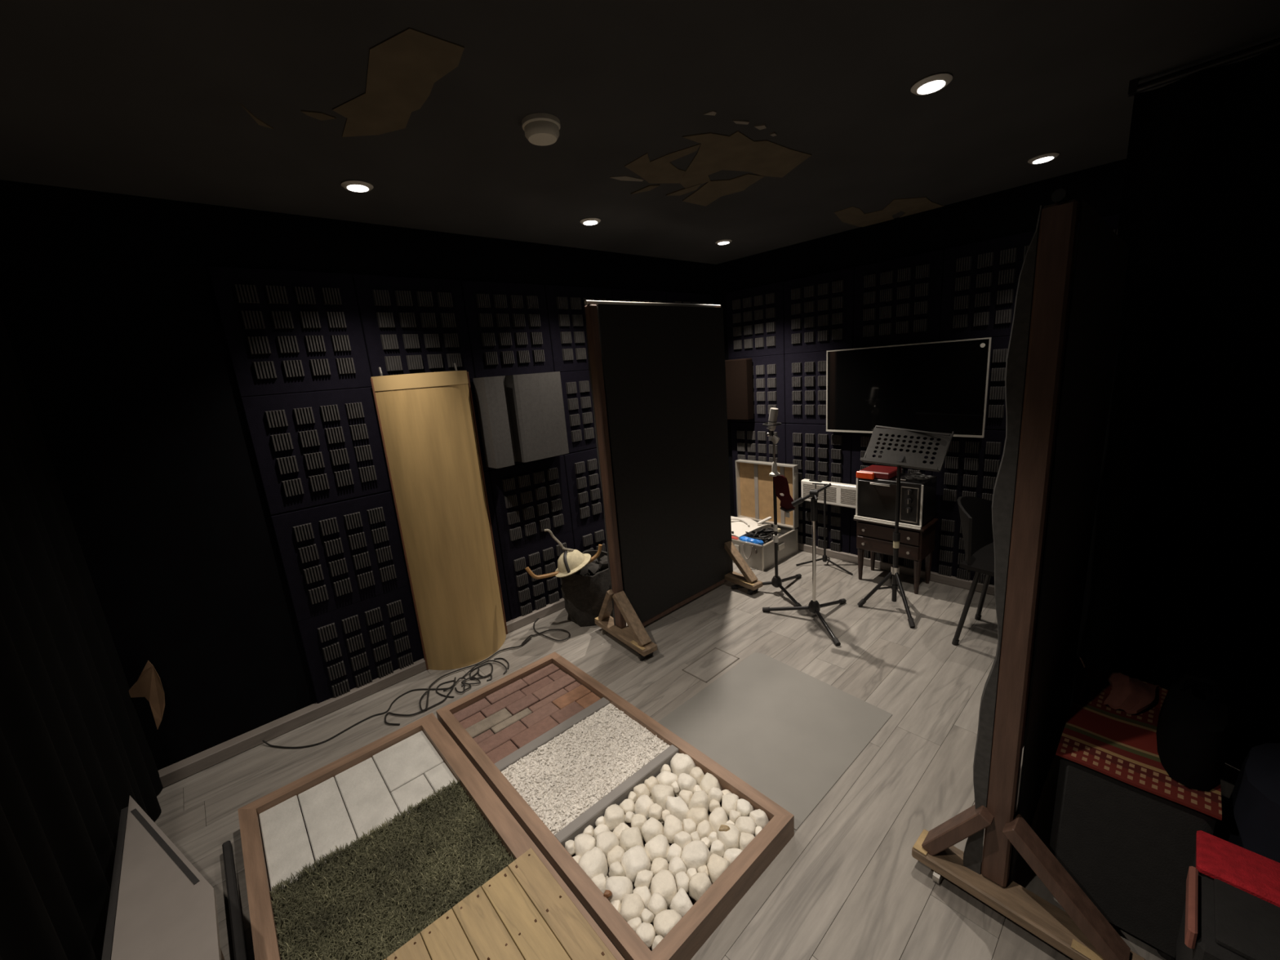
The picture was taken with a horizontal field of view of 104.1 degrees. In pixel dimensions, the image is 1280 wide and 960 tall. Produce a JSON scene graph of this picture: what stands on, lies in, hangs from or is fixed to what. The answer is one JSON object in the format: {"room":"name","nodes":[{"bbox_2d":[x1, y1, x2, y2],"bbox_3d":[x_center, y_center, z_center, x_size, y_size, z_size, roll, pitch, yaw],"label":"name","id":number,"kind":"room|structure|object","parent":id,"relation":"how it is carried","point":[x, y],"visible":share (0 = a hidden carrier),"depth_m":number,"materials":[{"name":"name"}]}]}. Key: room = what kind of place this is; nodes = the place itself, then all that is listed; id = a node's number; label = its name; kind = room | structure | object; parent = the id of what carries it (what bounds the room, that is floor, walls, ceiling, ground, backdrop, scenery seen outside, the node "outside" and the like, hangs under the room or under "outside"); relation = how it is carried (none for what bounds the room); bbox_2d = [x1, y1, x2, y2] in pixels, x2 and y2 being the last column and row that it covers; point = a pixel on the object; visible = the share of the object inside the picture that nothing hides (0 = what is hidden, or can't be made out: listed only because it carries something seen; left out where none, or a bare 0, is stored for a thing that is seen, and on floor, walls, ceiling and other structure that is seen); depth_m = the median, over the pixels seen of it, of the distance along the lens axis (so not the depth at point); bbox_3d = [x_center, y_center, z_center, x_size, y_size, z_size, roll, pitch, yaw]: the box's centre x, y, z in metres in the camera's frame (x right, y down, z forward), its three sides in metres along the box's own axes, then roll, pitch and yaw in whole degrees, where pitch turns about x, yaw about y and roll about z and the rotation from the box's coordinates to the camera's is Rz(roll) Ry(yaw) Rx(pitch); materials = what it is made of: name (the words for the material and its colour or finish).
{"room":"studio","nodes":[
{"label":"studio","id":0,"kind":"room"},
{"bbox_2d":[0,179,717,770],"bbox_3d":[-1.059,-0.194,2.958,4.880,2.560,0.142,-16,17,-41],"label":"wall","id":1,"kind":"structure","parent":0,"point":[196,376],"depth_m":2.30,"materials":[{"name":"black paint"}]},
{"bbox_2d":[128,660,164,728],"bbox_3d":[-2.039,0.900,2.073,0.097,0.308,0.022,-16,17,-41],"label":"cloth","id":2,"kind":"object","parent":1,"relation":"hanging from","point":[148,685],"visible":1,"depth_m":2.07,"materials":[{"name":"fabric"}]},
{"bbox_2d":[158,598,564,787],"bbox_3d":[-0.817,0.939,3.274,4.480,0.060,0.060,-16,17,-41],"label":"baseboard","id":3,"kind":"structure","parent":1,"relation":"attached to","point":[170,775],"depth_m":2.45,"materials":[{"name":"wood"}]},
{"bbox_2d":[472,371,568,468],"bbox_3d":[-0.706,-0.382,3.075,0.537,0.524,0.134,-16,17,-41],"label":"acoustic panel","id":4,"kind":"object","parent":1,"relation":"attached to","point":[522,417],"visible":1,"depth_m":3.02,"materials":[{"name":"fabric"}]},
{"bbox_2d":[0,0,1279,264],"bbox_3d":[0.410,-1.135,1.009,4.880,0.100,4.560,-16,17,-41],"label":"ceiling","id":5,"kind":"structure","parent":0,"point":[142,98],"depth_m":1.52,"materials":[{"name":"black paint"}]},
{"bbox_2d":[240,26,464,137],"bbox_3d":[-0.765,-1.081,1.421,0.762,0.004,0.336,1,14,22],"label":"glue patch","id":6,"kind":"object","parent":5,"relation":"attached to","point":[403,68],"visible":1,"depth_m":1.35,"materials":[{"name":"brown"}]},
{"bbox_2d":[341,179,373,192],"bbox_3d":[-1.136,-1.179,2.009,0.116,0.014,0.116,-16,17,-41],"label":"recessed light","id":7,"kind":"object","parent":5,"relation":"in","point":[353,185],"visible":1,"depth_m":1.99,"materials":[{"name":"white"}]},
{"bbox_2d":[521,112,560,146],"bbox_3d":[-0.321,-1.138,1.634,0.124,0.055,0.124,-16,17,-41],"label":"smoke detector","id":8,"kind":"object","parent":5,"relation":"attached to","point":[542,129],"visible":1,"depth_m":1.60,"materials":[{"name":"beige plastic"}]},
{"bbox_2d":[609,110,811,206],"bbox_3d":[0.284,-1.327,2.137,0.783,0.005,0.770,-16,17,-41],"label":"glue patch","id":9,"kind":"object","parent":5,"relation":"attached to","point":[736,151],"visible":1,"depth_m":2.09,"materials":[{"name":"paper"}]},
{"bbox_2d":[834,196,944,226],"bbox_3d":[1.532,-1.637,3.063,0.748,0.004,0.505,-16,17,-41],"label":"glue patch","id":10,"kind":"object","parent":5,"relation":"attached to","point":[853,215],"visible":0.75,"depth_m":3.02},
{"bbox_2d":[910,72,952,95],"bbox_3d":[0.920,-1.247,1.578,0.116,0.014,0.116,-16,17,-41],"label":"recessed light","id":11,"kind":"object","parent":5,"relation":"in","point":[930,84],"visible":1,"depth_m":1.56,"materials":[{"name":"white"}]},
{"bbox_2d":[1027,151,1059,164],"bbox_3d":[1.873,-1.491,2.319,0.116,0.014,0.116,-16,17,-41],"label":"recessed light","id":12,"kind":"object","parent":5,"relation":"in","point":[1044,157],"visible":1,"depth_m":2.30,"materials":[{"name":"white"}]},
{"bbox_2d":[154,550,1239,959],"bbox_3d":[0.604,1.276,1.555,4.880,0.060,4.560,-16,17,-41],"label":"floor","id":13,"kind":"structure","parent":0,"point":[848,884],"depth_m":2.14,"materials":[{"name":"grey laminate"}]},
{"bbox_2d":[101,795,224,959],"bbox_3d":[-1.107,1.226,1.223,0.188,0.452,1.110,-16,17,-41],"label":"board","id":14,"kind":"object","parent":13,"relation":"on","point":[161,907],"visible":1,"depth_m":1.19,"materials":[{"name":"laminate"}]},
{"bbox_2d":[222,840,247,959],"bbox_3d":[-1.032,1.411,1.314,0.024,0.040,1.400,-16,17,-41],"label":"batten","id":15,"kind":"object","parent":13,"relation":"on","point":[236,922],"visible":1,"depth_m":1.59,"materials":[{"name":"wood"}]},
{"bbox_2d":[262,617,569,748],"bbox_3d":[-1.083,1.101,2.736,1.571,0.022,0.425,-16,17,-41],"label":"cable","id":16,"kind":"object","parent":13,"relation":"on","point":[528,638],"visible":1,"depth_m":2.69,"materials":[{"name":"rubber"}]},
{"bbox_2d":[237,712,624,959],"bbox_3d":[-0.752,1.305,1.584,0.735,0.083,1.515,-15,17,-40],"label":"tray","id":17,"kind":"object","parent":13,"relation":"on","point":[353,858],"visible":0.94,"depth_m":1.71,"materials":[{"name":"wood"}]},
{"bbox_2d":[383,848,616,959],"bbox_3d":[-0.424,1.314,1.198,0.703,0.016,0.588,-15,17,-40],"label":"deck","id":18,"kind":"object","parent":17,"relation":"on","point":[522,913],"visible":1,"depth_m":1.41,"materials":[{"name":"wood"}]},
{"bbox_2d":[369,363,507,670],"bbox_3d":[-1.052,0.222,2.796,0.514,1.702,0.175,-16,17,-41],"label":"board","id":19,"kind":"object","parent":13,"relation":"on","point":[427,421],"visible":1,"depth_m":2.72,"materials":[{"name":"wood"}]},
{"bbox_2d":[560,550,613,626],"bbox_3d":[-0.308,0.715,3.359,0.482,0.380,0.405,-16,17,-41],"label":"bag","id":20,"kind":"object","parent":13,"relation":"on","point":[584,596],"visible":0.47,"depth_m":3.18,"materials":[{"name":"fabric"}]},
{"bbox_2d":[525,544,602,579],"bbox_3d":[-0.467,0.513,3.109,0.486,0.159,0.033,-8,13,-14],"label":"stick","id":21,"kind":"object","parent":20,"relation":"on","point":[531,574],"visible":0.76,"depth_m":3.10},
{"bbox_2d":[555,549,591,577],"bbox_3d":[-0.426,0.510,3.139,0.242,0.148,0.249,-16,17,-41],"label":"straw hat","id":22,"kind":"object","parent":20,"relation":"on","point":[569,563],"visible":0.96,"depth_m":3.07,"materials":[{"name":"wicker"}]},
{"bbox_2d":[575,555,608,576],"bbox_3d":[-0.307,0.609,3.347,0.258,0.177,0.313,-3,13,5],"label":"heap","id":23,"kind":"object","parent":20,"relation":"in","point":[592,568],"visible":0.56,"depth_m":3.28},
{"bbox_2d":[435,651,794,959],"bbox_3d":[-0.222,1.158,2.045,0.665,0.083,1.505,-15,17,-40],"label":"tray","id":24,"kind":"object","parent":13,"relation":"on","point":[497,725],"visible":0.34,"depth_m":1.92,"materials":[{"name":"brown wood"}]},
{"bbox_2d":[573,833,595,856],"bbox_3d":[-0.183,1.229,1.667,0.074,0.054,0.073,-3,13,7],"label":"pebble","id":25,"kind":"object","parent":24,"relation":"on","point":[584,842],"visible":0.6,"depth_m":1.66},
{"bbox_2d":[501,702,670,835],"bbox_3d":[-0.216,1.156,2.038,0.584,0.064,0.421,-15,17,-40],"label":"gravel","id":26,"kind":"object","parent":24,"relation":"in","point":[567,775],"visible":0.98,"depth_m":2.00,"materials":[{"name":"gravel"}]},
{"bbox_2d":[577,846,608,879],"bbox_3d":[-0.148,1.236,1.603,0.087,0.071,0.094,-15,17,-40],"label":"pebble","id":27,"kind":"object","parent":24,"relation":"on","point":[593,862],"visible":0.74,"depth_m":1.59,"materials":[{"name":"stone"}]},
{"bbox_2d":[591,873,606,894],"bbox_3d":[-0.121,1.246,1.544,0.048,0.037,0.055,-15,17,-39],"label":"pebble","id":28,"kind":"object","parent":24,"relation":"on","point":[599,880],"visible":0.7,"depth_m":1.53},
{"bbox_2d":[595,831,619,860],"bbox_3d":[-0.110,1.213,1.669,0.082,0.058,0.083,-15,17,-40],"label":"pebble","id":29,"kind":"object","parent":24,"relation":"on","point":[606,841],"visible":0.8,"depth_m":1.65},
{"bbox_2d":[604,804,626,831],"bbox_3d":[-0.095,1.190,1.761,0.079,0.048,0.078,-15,17,-40],"label":"pebble","id":30,"kind":"object","parent":24,"relation":"on","point":[614,815],"visible":0.91,"depth_m":1.75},
{"bbox_2d":[606,844,625,867],"bbox_3d":[-0.074,1.227,1.622,0.067,0.044,0.052,-15,17,-39],"label":"pebble","id":31,"kind":"object","parent":24,"relation":"on","point":[615,854],"visible":0.64,"depth_m":1.61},
{"bbox_2d":[608,861,625,877],"bbox_3d":[-0.071,1.229,1.573,0.050,0.040,0.051,-15,17,-40],"label":"pebble","id":32,"kind":"object","parent":24,"relation":"on","point":[615,868],"visible":0.86,"depth_m":1.56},
{"bbox_2d":[605,875,633,902],"bbox_3d":[-0.064,1.243,1.523,0.080,0.051,0.077,-2,13,12],"label":"pebble","id":33,"kind":"object","parent":24,"relation":"on","point":[620,886],"visible":0.81,"depth_m":1.51,"materials":[{"name":"stone"}]},
{"bbox_2d":[618,893,644,923],"bbox_3d":[-0.025,1.259,1.459,0.077,0.060,0.078,-15,17,-40],"label":"pebble","id":34,"kind":"object","parent":24,"relation":"on","point":[632,906],"visible":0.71,"depth_m":1.45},
{"bbox_2d":[619,826,644,851],"bbox_3d":[-0.032,1.210,1.681,0.084,0.061,0.073,-6,13,-6],"label":"pebble","id":35,"kind":"object","parent":24,"relation":"on","point":[629,837],"visible":0.73,"depth_m":1.66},
{"bbox_2d":[621,844,651,884],"bbox_3d":[-0.012,1.222,1.600,0.108,0.062,0.091,-15,17,-40],"label":"pebble","id":36,"kind":"object","parent":24,"relation":"on","point":[636,859],"visible":0.8,"depth_m":1.58,"materials":[{"name":"stone"}]},
{"bbox_2d":[631,813,647,832],"bbox_3d":[-0.004,1.195,1.744,0.063,0.042,0.053,-15,17,-40],"label":"pebble","id":37,"kind":"object","parent":24,"relation":"on","point":[637,820],"visible":0.68,"depth_m":1.73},
{"bbox_2d":[632,885,651,908],"bbox_3d":[0.013,1.250,1.502,0.054,0.042,0.065,-15,17,-39],"label":"pebble","id":38,"kind":"object","parent":24,"relation":"on","point":[645,894],"visible":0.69,"depth_m":1.49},
{"bbox_2d":[633,794,653,819],"bbox_3d":[0.017,1.177,1.800,0.075,0.050,0.070,-15,17,-40],"label":"pebble","id":39,"kind":"object","parent":24,"relation":"on","point":[642,803],"visible":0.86,"depth_m":1.79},
{"bbox_2d":[634,869,653,888],"bbox_3d":[0.013,1.230,1.541,0.066,0.040,0.048,-15,17,-40],"label":"pebble","id":40,"kind":"object","parent":24,"relation":"on","point":[644,877],"visible":0.9,"depth_m":1.53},
{"bbox_2d":[635,922,656,948],"bbox_3d":[0.016,1.264,1.396,0.057,0.038,0.056,-15,17,-40],"label":"pebble","id":41,"kind":"object","parent":24,"relation":"on","point":[646,931],"visible":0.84,"depth_m":1.38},
{"bbox_2d":[640,817,663,843],"bbox_3d":[0.045,1.196,1.713,0.084,0.056,0.076,-7,13,-10],"label":"pebble","id":42,"kind":"object","parent":24,"relation":"on","point":[651,828],"visible":0.81,"depth_m":1.69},
{"bbox_2d":[648,803,662,820],"bbox_3d":[0.055,1.169,1.766,0.049,0.032,0.056,0,13,19],"label":"pebble","id":43,"kind":"object","parent":24,"relation":"on","point":[655,811],"visible":0.91,"depth_m":1.75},
{"bbox_2d":[646,892,667,917],"bbox_3d":[0.051,1.241,1.461,0.050,0.039,0.053,-15,17,-40],"label":"pebble","id":44,"kind":"object","parent":24,"relation":"on","point":[657,904],"visible":0.88,"depth_m":1.45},
{"bbox_2d":[644,834,670,862],"bbox_3d":[0.058,1.207,1.638,0.080,0.049,0.079,-15,17,-40],"label":"pebble","id":45,"kind":"object","parent":24,"relation":"on","point":[657,846],"visible":0.85,"depth_m":1.62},
{"bbox_2d":[650,857,668,876],"bbox_3d":[0.061,1.224,1.581,0.062,0.037,0.057,-15,17,-40],"label":"pebble","id":46,"kind":"object","parent":24,"relation":"on","point":[659,864],"visible":0.73,"depth_m":1.57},
{"bbox_2d":[650,784,675,810],"bbox_3d":[0.090,1.166,1.837,0.082,0.072,0.102,-9,14,-20],"label":"pebble","id":47,"kind":"object","parent":24,"relation":"on","point":[660,793],"visible":0.71,"depth_m":1.82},
{"bbox_2d":[649,869,677,908],"bbox_3d":[0.071,1.240,1.519,0.083,0.058,0.085,-7,13,-9],"label":"pebble","id":48,"kind":"object","parent":24,"relation":"on","point":[663,882],"visible":0.8,"depth_m":1.51,"materials":[{"name":"stone"}]},
{"bbox_2d":[655,770,678,786],"bbox_3d":[0.103,1.154,1.913,0.091,0.055,0.073,-4,13,1],"label":"pebble","id":49,"kind":"object","parent":24,"relation":"on","point":[665,777],"visible":0.59,"depth_m":1.90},
{"bbox_2d":[653,909,681,937],"bbox_3d":[0.073,1.254,1.419,0.078,0.044,0.072,-15,17,-40],"label":"pebble","id":50,"kind":"object","parent":24,"relation":"on","point":[664,921],"visible":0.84,"depth_m":1.40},
{"bbox_2d":[663,813,684,844],"bbox_3d":[0.109,1.186,1.702,0.080,0.047,0.076,-15,17,-40],"label":"pebble","id":51,"kind":"object","parent":24,"relation":"on","point":[673,825],"visible":0.85,"depth_m":1.69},
{"bbox_2d":[666,843,682,863],"bbox_3d":[0.110,1.213,1.622,0.054,0.039,0.062,-15,17,-40],"label":"pebble","id":52,"kind":"object","parent":24,"relation":"on","point":[674,850],"visible":0.74,"depth_m":1.61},
{"bbox_2d":[665,795,689,822],"bbox_3d":[0.132,1.172,1.775,0.077,0.069,0.082,-15,17,-40],"label":"pebble","id":53,"kind":"object","parent":24,"relation":"on","point":[677,807],"visible":0.76,"depth_m":1.76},
{"bbox_2d":[668,856,687,878],"bbox_3d":[0.116,1.215,1.572,0.058,0.032,0.055,-7,13,-12],"label":"pebble","id":54,"kind":"object","parent":24,"relation":"on","point":[676,864],"visible":0.88,"depth_m":1.56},
{"bbox_2d":[669,887,693,917],"bbox_3d":[0.124,1.244,1.467,0.061,0.044,0.066,-15,17,-40],"label":"pebble","id":55,"kind":"object","parent":24,"relation":"on","point":[681,902],"visible":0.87,"depth_m":1.46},
{"bbox_2d":[675,871,689,893],"bbox_3d":[0.131,1.225,1.526,0.045,0.032,0.058,-7,13,-9],"label":"pebble","id":56,"kind":"object","parent":24,"relation":"on","point":[682,879],"visible":0.88,"depth_m":1.51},
{"bbox_2d":[673,831,691,849],"bbox_3d":[0.141,1.188,1.653,0.052,0.036,0.055,-15,17,-40],"label":"pebble","id":57,"kind":"object","parent":24,"relation":"on","point":[682,838],"visible":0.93,"depth_m":1.64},
{"bbox_2d":[669,752,696,777],"bbox_3d":[0.163,1.134,1.969,0.084,0.067,0.100,-15,17,-40],"label":"pebble","id":58,"kind":"object","parent":24,"relation":"on","point":[680,763],"visible":0.77,"depth_m":1.96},
{"bbox_2d":[676,773,697,793],"bbox_3d":[0.174,1.141,1.880,0.064,0.052,0.084,-15,17,-40],"label":"pebble","id":59,"kind":"object","parent":24,"relation":"on","point":[685,781],"visible":0.8,"depth_m":1.86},
{"bbox_2d":[682,818,696,834],"bbox_3d":[0.170,1.179,1.705,0.048,0.036,0.062,-5,13,-1],"label":"pebble","id":60,"kind":"object","parent":24,"relation":"on","point":[689,824],"visible":0.94,"depth_m":1.69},
{"bbox_2d":[680,840,711,871],"bbox_3d":[0.179,1.203,1.602,0.094,0.068,0.094,-15,17,-40],"label":"pebble","id":61,"kind":"object","parent":24,"relation":"on","point":[695,854],"visible":0.77,"depth_m":1.58,"materials":[{"name":"stone"}]},
{"bbox_2d":[685,807,708,827],"bbox_3d":[0.198,1.175,1.736,0.087,0.056,0.072,-3,13,6],"label":"pebble","id":62,"kind":"object","parent":24,"relation":"on","point":[698,815],"visible":0.66,"depth_m":1.73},
{"bbox_2d":[688,790,710,813],"bbox_3d":[0.214,1.159,1.800,0.086,0.061,0.080,-15,17,-40],"label":"pebble","id":63,"kind":"object","parent":24,"relation":"on","point":[700,798],"visible":0.73,"depth_m":1.78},
{"bbox_2d":[688,871,711,901],"bbox_3d":[0.183,1.223,1.507,0.068,0.056,0.062,-15,17,-40],"label":"pebble","id":64,"kind":"object","parent":24,"relation":"on","point":[700,882],"visible":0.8,"depth_m":1.49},
{"bbox_2d":[696,819,713,839],"bbox_3d":[0.217,1.184,1.687,0.062,0.039,0.044,-7,13,-12],"label":"pebble","id":65,"kind":"object","parent":24,"relation":"on","point":[704,828],"visible":0.84,"depth_m":1.68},
{"bbox_2d":[698,772,722,794],"bbox_3d":[0.255,1.147,1.872,0.076,0.054,0.086,-15,17,-40],"label":"pebble","id":66,"kind":"object","parent":24,"relation":"on","point":[708,780],"visible":0.62,"depth_m":1.86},
{"bbox_2d":[710,839,725,857],"bbox_3d":[0.248,1.198,1.621,0.054,0.037,0.053,-15,17,-40],"label":"pebble","id":67,"kind":"object","parent":24,"relation":"on","point":[717,847],"visible":0.8,"depth_m":1.61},
{"bbox_2d":[708,806,728,833],"bbox_3d":[0.273,1.175,1.725,0.089,0.053,0.073,-15,17,-40],"label":"pebble","id":68,"kind":"object","parent":24,"relation":"on","point":[718,816],"visible":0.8,"depth_m":1.71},
{"bbox_2d":[706,853,730,884],"bbox_3d":[0.241,1.211,1.562,0.089,0.053,0.070,-15,17,-40],"label":"pebble","id":69,"kind":"object","parent":24,"relation":"on","point":[717,864],"visible":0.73,"depth_m":1.54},
{"bbox_2d":[717,822,740,850],"bbox_3d":[0.296,1.189,1.656,0.076,0.061,0.074,-4,13,3],"label":"pebble","id":70,"kind":"object","parent":24,"relation":"on","point":[730,838],"visible":0.7,"depth_m":1.64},
{"bbox_2d":[721,792,738,818],"bbox_3d":[0.319,1.158,1.782,0.059,0.053,0.074,1,14,25],"label":"pebble","id":71,"kind":"object","parent":24,"relation":"on","point":[729,801],"visible":0.69,"depth_m":1.77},
{"bbox_2d":[723,848,742,863],"bbox_3d":[0.295,1.204,1.600,0.063,0.047,0.056,-15,17,-40],"label":"pebble","id":72,"kind":"object","parent":24,"relation":"on","point":[731,854],"visible":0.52,"depth_m":1.59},
{"bbox_2d":[734,816,755,835],"bbox_3d":[0.358,1.172,1.687,0.072,0.053,0.076,-15,17,-40],"label":"pebble","id":73,"kind":"object","parent":24,"relation":"on","point":[744,824],"visible":0.72,"depth_m":1.67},
{"bbox_2d":[736,798,754,816],"bbox_3d":[0.365,1.151,1.755,0.059,0.036,0.056,-15,17,-40],"label":"pebble","id":74,"kind":"object","parent":24,"relation":"on","point":[744,806],"visible":0.94,"depth_m":1.74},
{"bbox_2d":[739,831,755,850],"bbox_3d":[0.345,1.181,1.635,0.061,0.045,0.047,-15,17,-40],"label":"pebble","id":75,"kind":"object","parent":24,"relation":"on","point":[745,838],"visible":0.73,"depth_m":1.62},
{"bbox_2d":[749,808,768,828],"bbox_3d":[0.406,1.161,1.711,0.062,0.042,0.062,-15,17,-40],"label":"pebble","id":76,"kind":"object","parent":24,"relation":"on","point":[761,819],"visible":0.79,"depth_m":1.70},
{"bbox_2d":[584,300,762,660],"bbox_3d":[0.213,-0.082,3.104,1.184,1.959,0.516,-16,17,-41],"label":"screen","id":77,"kind":"object","parent":13,"relation":"on","point":[657,371],"visible":1,"depth_m":3.04,"materials":[{"name":"fabric"}]},
{"bbox_2d":[681,647,739,682],"bbox_3d":[0.386,1.000,2.711,0.284,0.005,0.168,-16,17,-41],"label":"floor hatch","id":78,"kind":"object","parent":13,"relation":"on","point":[716,660],"visible":1,"depth_m":2.70,"materials":[{"name":"metal"}]},
{"bbox_2d":[731,459,798,571],"bbox_3d":[0.909,0.261,4.122,0.549,0.735,0.589,-16,17,-41],"label":"case","id":79,"kind":"object","parent":13,"relation":"on","point":[754,484],"visible":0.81,"depth_m":4.20,"materials":[{"name":"metal"}]},
{"bbox_2d":[730,515,771,539],"bbox_3d":[0.827,0.375,4.185,0.380,0.114,0.380,-16,17,-41],"label":"tote bag","id":80,"kind":"object","parent":79,"relation":"on","point":[740,526],"visible":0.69,"depth_m":4.11,"materials":[{"name":"white fabric"}]},
{"bbox_2d":[745,523,773,543],"bbox_3d":[0.965,0.433,4.117,0.376,0.105,0.331,-16,17,-41],"label":"heap","id":81,"kind":"object","parent":79,"relation":"on","point":[766,531],"visible":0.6,"depth_m":4.04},
{"bbox_2d":[731,433,802,606],"bbox_3d":[0.961,0.203,3.409,0.473,1.159,0.547,-16,17,-41],"label":"microphone stand","id":82,"kind":"object","parent":13,"relation":"on","point":[776,581],"visible":0.96,"depth_m":3.36,"materials":[{"name":"black metal"}]},
{"bbox_2d":[762,407,781,435],"bbox_3d":[0.850,-0.374,3.215,0.120,0.180,0.120,-16,17,-41],"label":"microphone","id":83,"kind":"object","parent":82,"relation":"attached to","point":[773,414],"visible":1,"depth_m":3.19,"materials":[{"name":"silver metal"}]},
{"bbox_2d":[773,475,795,517],"bbox_3d":[0.933,0.107,3.247,0.149,0.274,0.025,7,17,41],"label":"hanger","id":84,"kind":"object","parent":82,"relation":"hanging from","point":[780,482],"visible":0.98,"depth_m":3.25,"materials":[{"name":"fabric"}]},
{"bbox_2d":[657,652,892,830],"bbox_3d":[0.597,1.084,2.260,0.832,0.004,0.753,-16,17,-41],"label":"sheet","id":85,"kind":"object","parent":13,"relation":"on","point":[789,734],"visible":0.82,"depth_m":2.20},
{"bbox_2d":[762,483,846,646],"bbox_3d":[1.070,0.424,3.046,0.522,0.871,0.558,-16,17,-41],"label":"microphone stand","id":86,"kind":"object","parent":13,"relation":"on","point":[813,606],"visible":1,"depth_m":2.98,"materials":[{"name":"black metal"}]},
{"bbox_2d":[795,483,853,575],"bbox_3d":[1.430,0.338,3.790,0.420,0.650,0.257,5,16,36],"label":"stand","id":87,"kind":"object","parent":13,"relation":"on","point":[824,558],"visible":0.99,"depth_m":3.78,"materials":[{"name":"black metal"}]},
{"bbox_2d":[853,517,938,594],"bbox_3d":[1.751,0.487,3.447,0.285,0.462,0.450,-16,17,-41],"label":"dresser","id":88,"kind":"object","parent":13,"relation":"on","point":[915,544],"visible":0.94,"depth_m":3.33,"materials":[{"name":"brown wood"}]},
{"bbox_2d":[853,471,937,529],"bbox_3d":[1.714,0.105,3.350,0.298,0.329,0.437,-16,17,-41],"label":"oven","id":89,"kind":"object","parent":88,"relation":"on","point":[876,498],"depth_m":3.25,"materials":[{"name":"black metal"}]},
{"bbox_2d":[856,464,901,479],"bbox_3d":[1.626,-0.050,3.400,0.238,0.050,0.208,-16,17,-41],"label":"box","id":90,"kind":"object","parent":89,"relation":"on","point":[872,472],"visible":0.97,"depth_m":3.35,"materials":[{"name":"plastic"}]},
{"bbox_2d":[857,425,954,627],"bbox_3d":[1.570,0.254,3.038,0.353,1.128,0.457,-12,15,-30],"label":"music stand","id":91,"kind":"object","parent":13,"relation":"on","point":[904,459],"visible":1,"depth_m":2.98,"materials":[{"name":"black metal"}]},
{"bbox_2d":[951,496,994,645],"bbox_3d":[1.938,0.507,2.563,0.470,0.788,0.574,-16,17,-41],"label":"chair","id":92,"kind":"object","parent":13,"relation":"on","point":[975,513],"visible":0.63,"depth_m":2.70,"materials":[{"name":"plastic"}]},
{"bbox_2d":[911,188,1145,959],"bbox_3d":[1.347,0.220,1.528,1.121,1.889,0.512,-16,17,-41],"label":"screen","id":93,"kind":"object","parent":13,"relation":"on","point":[1062,351],"visible":0.99,"depth_m":1.30,"materials":[{"name":"black wood"}]},
{"bbox_2d":[1048,756,1216,959],"bbox_3d":[1.441,0.947,1.472,0.508,0.486,0.282,-16,17,-41],"label":"box","id":94,"kind":"object","parent":13,"relation":"on","point":[1131,850],"visible":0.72,"depth_m":1.29,"materials":[{"name":"black fabric"}]},
{"bbox_2d":[1055,666,1222,820],"bbox_3d":[1.417,0.702,1.415,0.520,0.015,0.295,-16,17,-41],"label":"kilim","id":95,"kind":"object","parent":94,"relation":"on","point":[1121,745],"visible":0.64,"depth_m":1.36,"materials":[{"name":"fabric"}]},
{"bbox_2d":[1103,671,1159,714],"bbox_3d":[1.493,0.634,1.521,0.190,0.064,0.120,-16,17,-41],"label":"cloth","id":96,"kind":"object","parent":95,"relation":"on","point":[1132,695],"visible":1,"depth_m":1.49,"materials":[{"name":"fabric"}]},
{"bbox_2d":[1155,670,1229,790],"bbox_3d":[1.459,0.612,1.311,0.371,0.198,0.125,-16,17,-41],"label":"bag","id":97,"kind":"object","parent":95,"relation":"on","point":[1193,732],"visible":1,"depth_m":1.24,"materials":[{"name":"fabric"}]},
{"bbox_2d":[1175,830,1279,959],"bbox_3d":[1.433,1.100,0.875,0.310,0.452,0.686,-16,17,-41],"label":"chair","id":98,"kind":"object","parent":13,"relation":"on","point":[1231,911],"visible":1,"depth_m":1.02,"materials":[{"name":"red fabric"}]},
{"bbox_2d":[1213,742,1279,862],"bbox_3d":[1.612,0.869,1.158,0.391,0.749,0.373,-16,17,-41],"label":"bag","id":99,"kind":"object","parent":13,"relation":"on","point":[1251,816],"visible":0.41,"depth_m":1.18,"materials":[{"name":"fabric"}]},
{"bbox_2d":[715,158,1126,585],"bbox_3d":[2.311,-0.448,2.886,0.142,2.560,4.760,-16,17,-41],"label":"wall","id":100,"kind":"structure","parent":0,"point":[950,272],"depth_m":3.37,"materials":[{"name":"black paint"}]},
{"bbox_2d":[724,358,753,420],"bbox_3d":[0.818,-0.772,4.279,0.102,0.510,0.300,-16,17,-41],"label":"foam block","id":101,"kind":"object","parent":100,"relation":"attached to","point":[739,372],"visible":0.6,"depth_m":4.20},
{"bbox_2d":[800,479,856,508],"bbox_3d":[1.517,0.107,3.804,0.056,0.176,0.610,-16,17,-41],"label":"wall heater","id":102,"kind":"object","parent":100,"relation":"attached to","point":[844,495],"visible":0.62,"depth_m":3.80,"materials":[{"name":"white metal"}]},
{"bbox_2d":[797,542,995,595],"bbox_3d":[2.385,0.723,3.091,0.050,0.060,4.500,-16,17,-41],"label":"baseboard","id":103,"kind":"structure","parent":100,"relation":"attached to","point":[934,576],"depth_m":3.59,"materials":[{"name":"wood"}]},
{"bbox_2d":[826,337,991,437],"bbox_3d":[1.734,-0.602,3.343,0.042,0.589,1.006,-16,17,-41],"label":"wall screen","id":104,"kind":"object","parent":100,"relation":"attached to","point":[940,386],"visible":0.96,"depth_m":3.27,"materials":[{"name":"glass"}]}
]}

